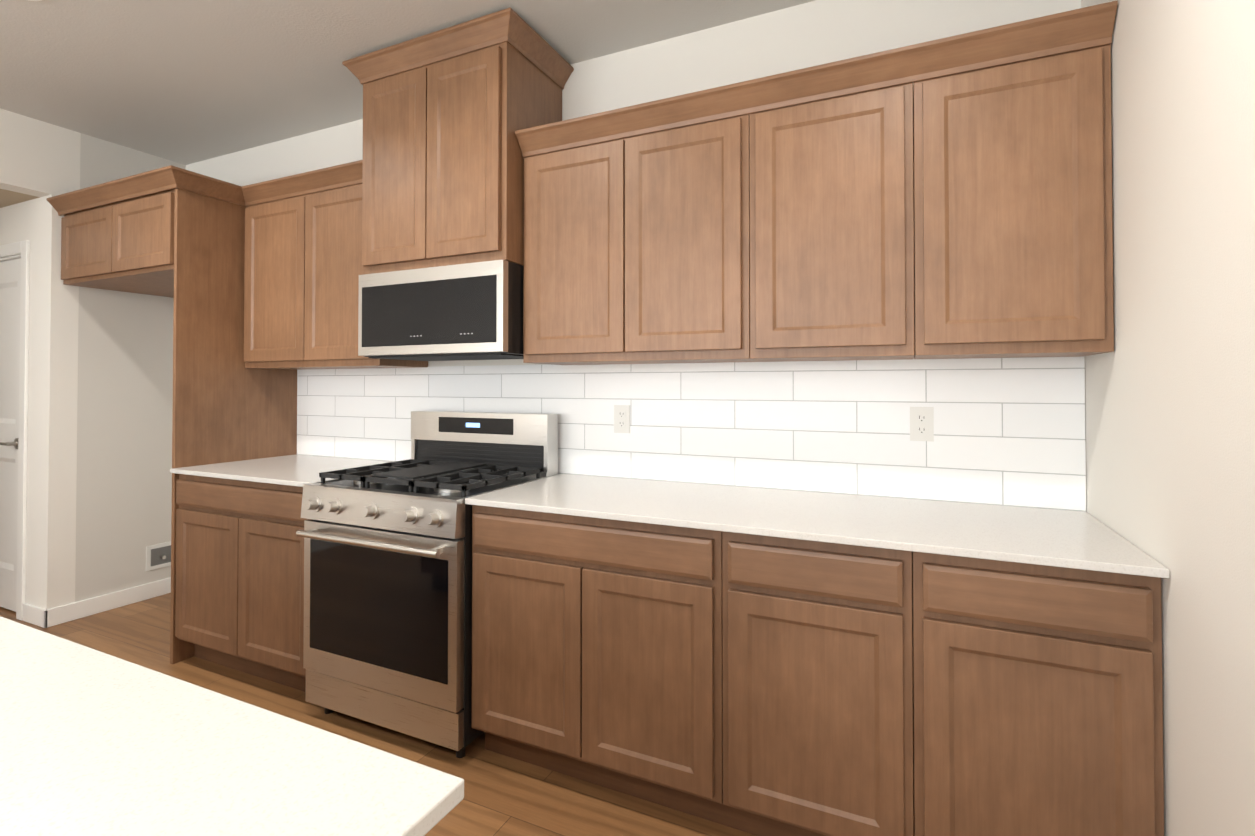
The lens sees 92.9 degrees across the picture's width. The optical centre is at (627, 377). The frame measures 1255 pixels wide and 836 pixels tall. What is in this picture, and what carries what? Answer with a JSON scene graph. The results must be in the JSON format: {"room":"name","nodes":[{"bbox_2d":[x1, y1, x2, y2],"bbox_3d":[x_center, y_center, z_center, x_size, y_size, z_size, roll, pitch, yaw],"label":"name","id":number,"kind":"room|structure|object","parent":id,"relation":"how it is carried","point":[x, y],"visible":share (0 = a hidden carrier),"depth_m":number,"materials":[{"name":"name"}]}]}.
{"room":"kitchen","nodes":[
{"label":"kitchen","id":0,"kind":"room"},
{"bbox_2d":[0,189,39,207],"bbox_3d":[-4.520,-1.039,3.123,2.170,0.080,1.390,0,-1,25],"label":"ceiling","id":1,"kind":"structure","parent":0,"point":[8,198],"depth_m":3.30,"materials":[{"name":"beige paint"}]},
{"bbox_2d":[0,125,80,609],"bbox_3d":[-4.143,-0.010,3.767,2.300,2.720,0.120,0,-1,25],"label":"wall","id":2,"kind":"structure","parent":0,"point":[52,444],"depth_m":3.28,"materials":[{"name":"white paint"}]},
{"bbox_2d":[0,258,20,611],"bbox_3d":[-3.769,0.325,3.530,0.787,2.019,0.096,0,-1,25],"label":"door","id":3,"kind":"structure","parent":2,"relation":"in","point":[10,278],"depth_m":3.47,"materials":[{"name":"white paint"}]},
{"bbox_2d":[0,240,29,620],"bbox_3d":[-3.743,0.291,3.568,0.934,2.112,0.136,0,-1,25],"label":"door frame","id":4,"kind":"structure","parent":2,"relation":"attached to","point":[22,248],"depth_m":3.32,"materials":[{"name":"white paint"}]},
{"bbox_2d":[23,577,170,627],"bbox_3d":[-3.548,1.302,3.764,3.368,0.095,0.673,0,-1,25],"label":"baseboard","id":5,"kind":"structure","parent":2,"relation":"attached to","point":[39,616],"depth_m":3.38,"materials":[{"name":"white paint"}]},
{"bbox_2d":[0,108,185,601],"bbox_3d":[-3.338,-0.021,2.925,0.130,2.720,2.050,0,-1,25],"label":"wall","id":6,"kind":"structure","parent":0,"point":[124,437],"depth_m":3.49,"materials":[{"name":"white paint"}]},
{"bbox_2d":[146,541,170,570],"bbox_3d":[-2.882,1.104,3.702,0.030,0.150,0.170,0,-1,25],"label":"outlet box","id":7,"kind":"object","parent":6,"relation":"attached to","point":[158,556],"visible":0.69,"depth_m":3.69,"materials":[{"name":"white plastic"}]},
{"bbox_2d":[0,593,755,835],"bbox_3d":[-2.918,1.361,0.809,7.300,0.100,5.800,0,-1,25],"label":"floor","id":8,"kind":"structure","parent":0,"point":[504,795],"depth_m":2.04,"materials":[{"name":"brown wood"}]},
{"bbox_2d":[170,188,296,663],"bbox_3d":[-1.998,0.218,3.082,0.022,2.245,0.625,0,-1,25],"label":"panel","id":9,"kind":"object","parent":8,"relation":"on","point":[228,406],"visible":0.42,"depth_m":2.96,"materials":[{"name":"brown wood"}]},
{"bbox_2d":[175,474,308,691],"bbox_3d":[-1.554,0.891,2.863,0.956,0.894,0.633,0,-1,25],"label":"base cabinet","id":10,"kind":"object","parent":8,"relation":"on","point":[239,602],"visible":0.6,"depth_m":2.58,"materials":[{"name":"brown wood"}]},
{"bbox_2d":[170,454,394,486],"bbox_3d":[-1.559,0.434,2.859,0.958,0.020,0.638,0,-1,25],"label":"countertop","id":11,"kind":"structure","parent":10,"relation":"on","point":[296,470],"depth_m":2.78,"materials":[{"name":"white stone"}]},
{"bbox_2d":[296,411,557,757],"bbox_3d":[-0.799,0.744,2.437,0.766,1.177,0.706,0,-1,25],"label":"range","id":12,"kind":"object","parent":8,"relation":"on","point":[388,595],"visible":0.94,"depth_m":2.19,"materials":[{"name":"silver metal"}]},
{"bbox_2d":[471,505,722,824],"bbox_3d":[-0.013,0.882,2.147,0.893,0.894,0.632,0,-1,25],"label":"base cabinet","id":13,"kind":"object","parent":8,"relation":"on","point":[597,643],"depth_m":1.84,"materials":[{"name":"brown wood"}]},
{"bbox_2d":[465,474,1169,577],"bbox_3d":[0.425,0.422,1.938,1.873,0.020,0.638,0,-1,25],"label":"countertop","id":14,"kind":"structure","parent":13,"relation":"on","point":[1084,540],"depth_m":1.75,"materials":[{"name":"white stone"}]},
{"bbox_2d":[723,531,918,835],"bbox_3d":[0.614,0.878,1.856,0.489,0.894,0.632,0,-1,25],"label":"base cabinet","id":15,"kind":"object","parent":8,"relation":"on","point":[758,685],"depth_m":1.57,"materials":[{"name":"brown wood"}]},
{"bbox_2d":[919,552,1163,835],"bbox_3d":[1.056,0.875,1.650,0.487,0.894,0.632,0,-1,25],"label":"base cabinet","id":16,"kind":"object","parent":8,"relation":"on","point":[1041,686],"depth_m":1.37,"materials":[{"name":"brown wood"}]},
{"bbox_3d":[-1.480,0.862,0.590,2.398,0.894,1.045,0,-1,25],"label":"kitchen island","id":17,"kind":"object","parent":8,"relation":"on","visible":0},
{"bbox_2d":[0,616,463,835],"bbox_3d":[-1.536,0.405,0.593,2.500,0.020,1.150,0,-1,25],"label":"island countertop","id":18,"kind":"structure","parent":17,"relation":"on","point":[93,742],"depth_m":0.61,"materials":[{"name":"white stone"}]},
{"bbox_2d":[0,0,814,164],"bbox_3d":[-2.918,-1.458,0.846,7.300,0.100,5.800,0,-1,25],"label":"ceiling","id":19,"kind":"structure","parent":0,"point":[185,82],"depth_m":2.53,"materials":[{"name":"white paint"}]},
{"bbox_2d":[186,0,1080,366],"bbox_3d":[-1.728,-0.015,3.389,7.300,2.720,0.150,0,-1,25],"label":"wall","id":20,"kind":"structure","parent":0,"point":[808,34],"depth_m":2.34,"materials":[{"name":"white paint"}]},
{"bbox_2d":[61,189,174,297],"bbox_3d":[-2.493,-0.706,3.322,1.066,0.390,0.629,0,-1,25],"label":"upper cabinet","id":21,"kind":"object","parent":20,"relation":"attached to","point":[125,245],"visible":0.54,"depth_m":3.04,"materials":[{"name":"brown wood"}]},
{"bbox_2d":[47,160,362,215],"bbox_3d":[-2.124,-0.931,2.956,2.048,0.080,0.380,0,-1,25],"label":"crown molding","id":22,"kind":"structure","parent":21,"relation":"attached to","point":[170,177],"depth_m":2.91,"materials":[{"name":"brown wood"}]},
{"bbox_2d":[244,184,427,369],"bbox_3d":[-1.489,-0.478,3.021,0.955,0.855,0.324,0,-1,25],"label":"upper cabinet","id":23,"kind":"object","parent":20,"relation":"attached to","point":[303,263],"visible":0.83,"depth_m":2.88,"materials":[{"name":"brown wood"}]},
{"bbox_2d":[342,7,573,274],"bbox_3d":[-0.735,-0.906,2.597,0.882,0.920,0.466,0,-1,25],"label":"upper cabinet","id":24,"kind":"object","parent":20,"relation":"attached to","point":[448,112],"visible":0.92,"depth_m":2.39,"materials":[{"name":"brown wood"}]},
{"bbox_2d":[358,260,523,360],"bbox_3d":[-0.727,-0.264,2.605,0.762,0.358,0.426,0,-1,25],"label":"microwave","id":25,"kind":"object","parent":24,"relation":"attached to","point":[470,311],"visible":0.92,"depth_m":2.38,"materials":[{"name":"silver metal"}]},
{"bbox_2d":[519,124,626,364],"bbox_3d":[-0.149,-0.476,2.397,0.450,0.835,0.324,0,-1,25],"label":"upper cabinet","id":26,"kind":"object","parent":20,"relation":"attached to","point":[575,299],"depth_m":2.25,"materials":[{"name":"brown wood"}]},
{"bbox_2d":[614,405,629,432],"bbox_3d":[-0.023,0.173,2.498,0.072,0.116,0.007,0,-1,25],"label":"outlet","id":27,"kind":"object","parent":20,"relation":"attached to","point":[621,418],"visible":1,"depth_m":2.50,"materials":[{"name":"white plastic"}]},
{"bbox_2d":[627,100,750,363],"bbox_3d":[0.260,-0.478,2.207,0.452,0.835,0.324,0,-1,25],"label":"upper cabinet","id":28,"kind":"object","parent":20,"relation":"attached to","point":[689,173],"depth_m":2.06,"materials":[{"name":"brown wood"}]},
{"bbox_2d":[297,356,1085,510],"bbox_3d":[-0.223,0.191,2.599,3.603,0.500,0.008,0,-1,25],"label":"backsplash","id":29,"kind":"structure","parent":20,"relation":"attached to","point":[1009,431],"depth_m":2.23,"materials":[{"name":"white tile"}]},
{"bbox_2d":[751,64,922,361],"bbox_3d":[0.689,-0.481,2.008,0.494,0.835,0.324,0,-1,25],"label":"upper cabinet","id":30,"kind":"object","parent":20,"relation":"attached to","point":[835,165],"depth_m":1.86,"materials":[{"name":"brown wood"}]},
{"bbox_2d":[910,407,933,441],"bbox_3d":[0.998,0.157,2.024,0.072,0.116,0.007,0,-1,25],"label":"outlet","id":31,"kind":"object","parent":20,"relation":"attached to","point":[921,423],"visible":1,"depth_m":2.02,"materials":[{"name":"white plastic"}]},
{"bbox_2d":[919,24,1113,358],"bbox_3d":[1.128,-0.483,1.804,0.473,0.835,0.324,0,-1,25],"label":"upper cabinet","id":32,"kind":"object","parent":20,"relation":"attached to","point":[947,198],"depth_m":1.65,"materials":[{"name":"brown wood"}]},
{"bbox_2d":[1081,0,1254,835],"bbox_3d":[0.293,-0.069,-0.747,0.150,2.720,5.650,0,-1,25],"label":"wall","id":33,"kind":"structure","parent":0,"point":[1170,425],"depth_m":1.17,"materials":[{"name":"white paint"}]}
]}

